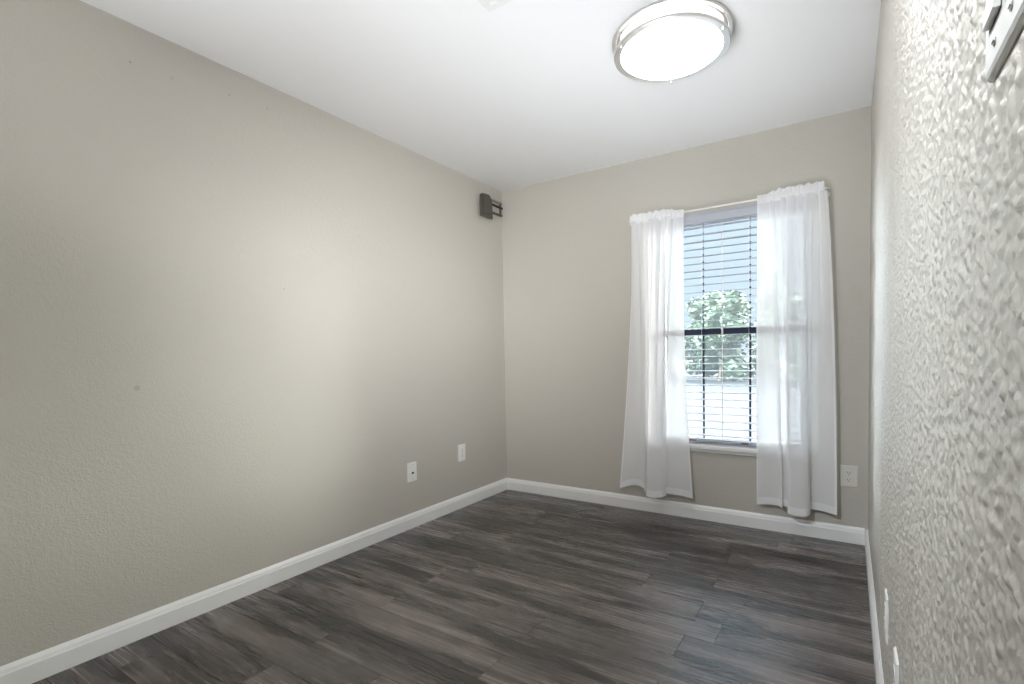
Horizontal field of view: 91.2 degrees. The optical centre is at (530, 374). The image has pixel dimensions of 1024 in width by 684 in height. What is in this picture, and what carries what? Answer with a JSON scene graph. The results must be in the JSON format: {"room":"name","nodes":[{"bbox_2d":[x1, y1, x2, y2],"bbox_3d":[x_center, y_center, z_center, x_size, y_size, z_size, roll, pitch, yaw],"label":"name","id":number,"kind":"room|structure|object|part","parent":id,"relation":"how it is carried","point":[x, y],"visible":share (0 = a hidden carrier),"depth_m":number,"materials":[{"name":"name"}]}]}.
{"room":"empty bedroom","nodes":[
{"label":"empty bedroom","id":0,"kind":"room"},
{"bbox_2d":[0,0,506,666],"bbox_3d":[-1.266,-0.133,2.606,0.140,2.560,3.700,0,3,32],"label":"wall","id":1,"kind":"structure","parent":0,"point":[236,311],"depth_m":2.19,"materials":[{"name":"beige paint"}]},
{"bbox_2d":[0,478,507,683],"bbox_3d":[-1.182,0.980,2.608,0.014,0.094,3.700,0,3,32],"label":"baseboard","id":2,"kind":"structure","parent":1,"relation":"attached to","point":[38,666],"depth_m":2.21,"materials":[{"name":"white paint"}]},
{"bbox_2d":[407,461,416,481],"bbox_3d":[-0.767,0.631,3.256,0.016,0.124,0.079,0,3,32],"label":"cable plate","id":3,"kind":"object","parent":1,"relation":"attached to","point":[411,467],"visible":1,"depth_m":3.25,"materials":[{"name":"white plastic"}]},
{"bbox_2d":[458,444,465,461],"bbox_3d":[-0.504,0.571,3.677,0.008,0.124,0.079,0,3,32],"label":"wall outlet","id":4,"kind":"object","parent":1,"relation":"attached to","point":[461,448],"visible":1,"depth_m":3.67,"materials":[{"name":"white plastic"}]},
{"bbox_2d":[480,193,502,218],"bbox_3d":[-0.306,-1.304,3.931,0.035,0.182,0.325,0,3,29],"label":"wall mount","id":5,"kind":"object","parent":1,"relation":"attached to","point":[486,204],"depth_m":3.86,"materials":[{"name":"grey metal"}]},
{"bbox_3d":[-0.343,-1.301,3.856,0.006,0.182,0.158,0,3,32],"label":"vesa plate","id":6,"kind":"part","parent":5,"relation":"part of","materials":[{"name":"grey paint"}]},
{"bbox_2d":[32,489,875,683],"bbox_3d":[-0.134,1.094,1.948,2.492,0.120,3.700,0,3,32],"label":"floor","id":7,"kind":"structure","parent":0,"point":[507,586],"depth_m":2.15,"materials":[{"name":"grey wood"}]},
{"bbox_2d":[80,0,880,191],"bbox_3d":[-0.178,-1.464,1.849,2.772,0.120,3.980,0,3,32],"label":"ceiling","id":8,"kind":"structure","parent":0,"point":[515,94],"depth_m":2.35,"materials":[{"name":"white paint"}]},
{"bbox_2d":[477,0,512,11],"bbox_3d":[-0.088,-1.398,1.769,0.300,0.008,0.200,0,3,32],"label":"ceiling vent","id":9,"kind":"object","parent":8,"relation":"in","point":[489,5],"visible":1,"depth_m":1.89,"materials":[{"name":"white paint"}]},
{"bbox_2d":[612,0,732,83],"bbox_3d":[0.591,-1.383,2.117,0.489,0.089,0.489,0,3,32],"label":"ceiling light","id":10,"kind":"object","parent":8,"relation":"attached to","point":[663,41],"visible":1,"depth_m":2.02,"materials":[{"name":"white glass"}]},
{"bbox_2d":[621,20,722,79],"bbox_3d":[0.592,-1.353,2.118,0.411,0.027,0.411,0,3,32],"label":"diffuser","id":11,"kind":"object","parent":10,"relation":"attached to","point":[665,49],"depth_m":2.07,"materials":[{"name":"white glass"}]},
{"bbox_3d":[0.591,-1.391,2.116,0.412,0.050,0.412,0,3,32],"label":"glass","id":12,"kind":"part","parent":10,"relation":"part of","materials":[{"name":"white glass"}]},
{"bbox_2d":[501,106,870,531],"bbox_3d":[0.873,-0.205,3.521,2.772,2.560,0.140,0,3,32],"label":"wall","id":13,"kind":"structure","parent":0,"point":[566,241],"depth_m":3.59,"materials":[{"name":"beige paint"}]},
{"bbox_2d":[507,478,864,544],"bbox_3d":[0.851,0.910,3.498,2.464,0.094,0.014,0,3,32],"label":"baseboard","id":14,"kind":"structure","parent":13,"relation":"attached to","point":[835,532],"depth_m":3.31,"materials":[{"name":"white paint"}]},
{"bbox_2d":[684,215,756,456],"bbox_3d":[1.272,-0.273,3.239,0.987,1.560,0.158,0,3,32],"label":"window","id":15,"kind":"structure","parent":13,"relation":"in","point":[698,446],"depth_m":3.26,"materials":[{"name":"white plastic"}]},
{"bbox_2d":[683,203,756,444],"bbox_3d":[1.256,-0.304,3.214,0.931,1.492,0.075,0,3,32],"label":"window blind","id":16,"kind":"object","parent":15,"relation":"attached to","point":[750,209],"visible":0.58,"depth_m":3.23,"materials":[{"name":"grey plastic"}]},
{"bbox_3d":[1.119,-0.288,3.283,0.001,1.428,0.002,0,3,32],"label":"ladder cord","id":17,"kind":"part","parent":16,"relation":"part of","materials":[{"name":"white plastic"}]},
{"bbox_3d":[1.227,-0.287,3.211,0.010,1.428,0.011,0,3,32],"label":"lift cord","id":18,"kind":"part","parent":16,"relation":"part of","materials":[{"name":"white fabric"}]},
{"bbox_3d":[1.275,0.431,3.251,0.923,0.018,0.050,0,3,32],"label":"rail","id":19,"kind":"part","parent":16,"relation":"part of","materials":[{"name":"grey plastic"}]},
{"bbox_3d":[1.292,-0.285,3.271,0.883,0.040,0.026,0,3,32],"label":"meeting rail","id":20,"kind":"part","parent":15,"relation":"part of","materials":[{"name":"black"}]},
{"bbox_3d":[1.299,-0.661,3.277,0.883,0.720,0.020,0,3,32],"label":"sash","id":21,"kind":"part","parent":15,"relation":"part of","materials":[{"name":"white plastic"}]},
{"bbox_3d":[1.299,0.090,3.285,0.883,0.710,0.022,0,3,32],"label":"sash","id":22,"kind":"part","parent":15,"relation":"part of","materials":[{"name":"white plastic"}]},
{"bbox_3d":[1.299,-0.288,3.281,0.942,1.533,0.058,0,3,32],"label":"frame","id":23,"kind":"part","parent":15,"relation":"part of","materials":[{"name":"white plastic"}]},
{"bbox_3d":[1.269,0.473,3.243,0.987,0.028,0.100,0,3,32],"label":"sill","id":24,"kind":"part","parent":15,"relation":"part of","materials":[{"name":"white paint"}]},
{"bbox_2d":[629,187,829,222],"bbox_3d":[1.186,-1.048,3.152,1.194,0.050,0.075,0,3,32],"label":"curtain rod","id":25,"kind":"object","parent":13,"relation":"attached to","point":[827,188],"visible":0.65,"depth_m":3.09,"materials":[{"name":"white metal"}]},
{"bbox_2d":[620,209,692,498],"bbox_3d":[0.820,-0.136,3.365,0.511,1.917,0.084,0,3,32],"label":"sheer curtain","id":26,"kind":"object","parent":25,"relation":"hanging from","point":[656,450],"visible":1,"depth_m":3.35,"materials":[{"name":"white fabric"}]},
{"bbox_2d":[756,181,836,516],"bbox_3d":[1.535,-0.140,2.906,0.421,1.909,0.097,0,3,32],"label":"sheer curtain","id":27,"kind":"object","parent":25,"relation":"hanging from","point":[796,379],"visible":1,"depth_m":2.90,"materials":[{"name":"white fabric"}]},
{"bbox_2d":[840,465,857,487],"bbox_3d":[1.821,0.581,2.869,0.089,0.124,0.008,0,3,32],"label":"wall outlet","id":28,"kind":"object","parent":13,"relation":"attached to","point":[848,473],"visible":1,"depth_m":2.87,"materials":[{"name":"grey plastic"}]},
{"bbox_2d":[845,470,851,475],"bbox_3d":[1.819,0.561,2.867,0.034,0.028,0.003,0,3,32],"label":"receptacle","id":29,"kind":"object","parent":28,"relation":"attached to","point":[847,472],"depth_m":2.87,"materials":[{"name":"grey plastic"}]},
{"bbox_2d":[845,477,851,481],"bbox_3d":[1.820,0.600,2.869,0.034,0.028,0.003,0,3,32],"label":"receptacle","id":30,"kind":"object","parent":28,"relation":"attached to","point":[847,479],"depth_m":2.87,"materials":[{"name":"grey plastic"}]},
{"bbox_2d":[868,0,1023,683],"bbox_3d":[0.955,-0.117,1.197,0.144,2.560,3.700,0,3,32],"label":"wall","id":31,"kind":"structure","parent":0,"point":[946,446],"depth_m":0.58,"materials":[{"name":"grey paint"}]},
{"bbox_2d":[865,529,883,683],"bbox_3d":[0.910,0.995,1.280,0.014,0.094,3.700,0,3,32],"label":"baseboard","id":32,"kind":"structure","parent":31,"relation":"attached to","point":[879,679],"depth_m":1.92,"materials":[{"name":"white paint"}]},
{"bbox_2d":[884,588,888,644],"bbox_3d":[0.993,0.673,1.401,0.008,0.124,0.079,0,3,32],"label":"wall outlet","id":33,"kind":"object","parent":31,"relation":"attached to","point":[886,610],"visible":1,"depth_m":1.38,"materials":[{"name":"white plastic"}]},
{"bbox_2d":[893,646,898,683],"bbox_3d":[0.811,0.684,1.114,0.008,0.124,0.079,0,3,32],"label":"wall outlet","id":34,"kind":"object","parent":31,"relation":"attached to","point":[895,655],"visible":1,"depth_m":1.10,"materials":[{"name":"white plastic"}]},
{"bbox_2d":[893,665,894,681],"bbox_3d":[0.808,0.664,1.115,0.003,0.028,0.034,0,3,32],"label":"receptacle","id":35,"kind":"object","parent":34,"relation":"attached to","point":[893,665],"depth_m":1.11,"materials":[{"name":"white plastic"}]},
{"bbox_2d":[982,0,1023,82],"bbox_3d":[0.330,-0.291,0.349,0.010,0.124,0.116,0,3,32],"label":"light switch","id":36,"kind":"object","parent":31,"relation":"attached to","point":[1003,22],"visible":1,"depth_m":0.36,"materials":[{"name":"white plastic"}]},
{"label":"outside","id":37,"kind":"structure","parent":0,"visible":0},
{"bbox_2d":[685,360,756,440],"bbox_3d":[24.020,-0.587,42.310,120.000,0.200,89.600,0,3,32],"label":"driveway","id":38,"kind":"structure","parent":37,"point":[745,389],"depth_m":12.81,"materials":[{"name":"grey concrete"}]},
{"bbox_2d":[684,290,728,375],"bbox_3d":[9.946,-2.327,28.273,3.345,4.853,2.374,-1,2,10],"label":"tree","id":39,"kind":"object","parent":38,"relation":"on","point":[695,310],"visible":0.34,"depth_m":27.93,"materials":[{"name":"green plant"}]},
{"bbox_2d":[691,291,754,380],"bbox_3d":[9.066,-1.795,23.667,2.949,4.175,2.660,0,3,32],"label":"tree","id":40,"kind":"object","parent":38,"relation":"on","point":[716,316],"visible":0.72,"depth_m":23.27,"materials":[{"name":"green plant"}]},
{"bbox_2d":[745,296,756,374],"bbox_3d":[12.868,-2.474,26.846,2.198,5.156,2.967,-1,2,1],"label":"tree","id":41,"kind":"object","parent":38,"relation":"on","point":[753,351],"visible":0.03,"depth_m":27.41,"materials":[{"name":"green plant"}]}
]}

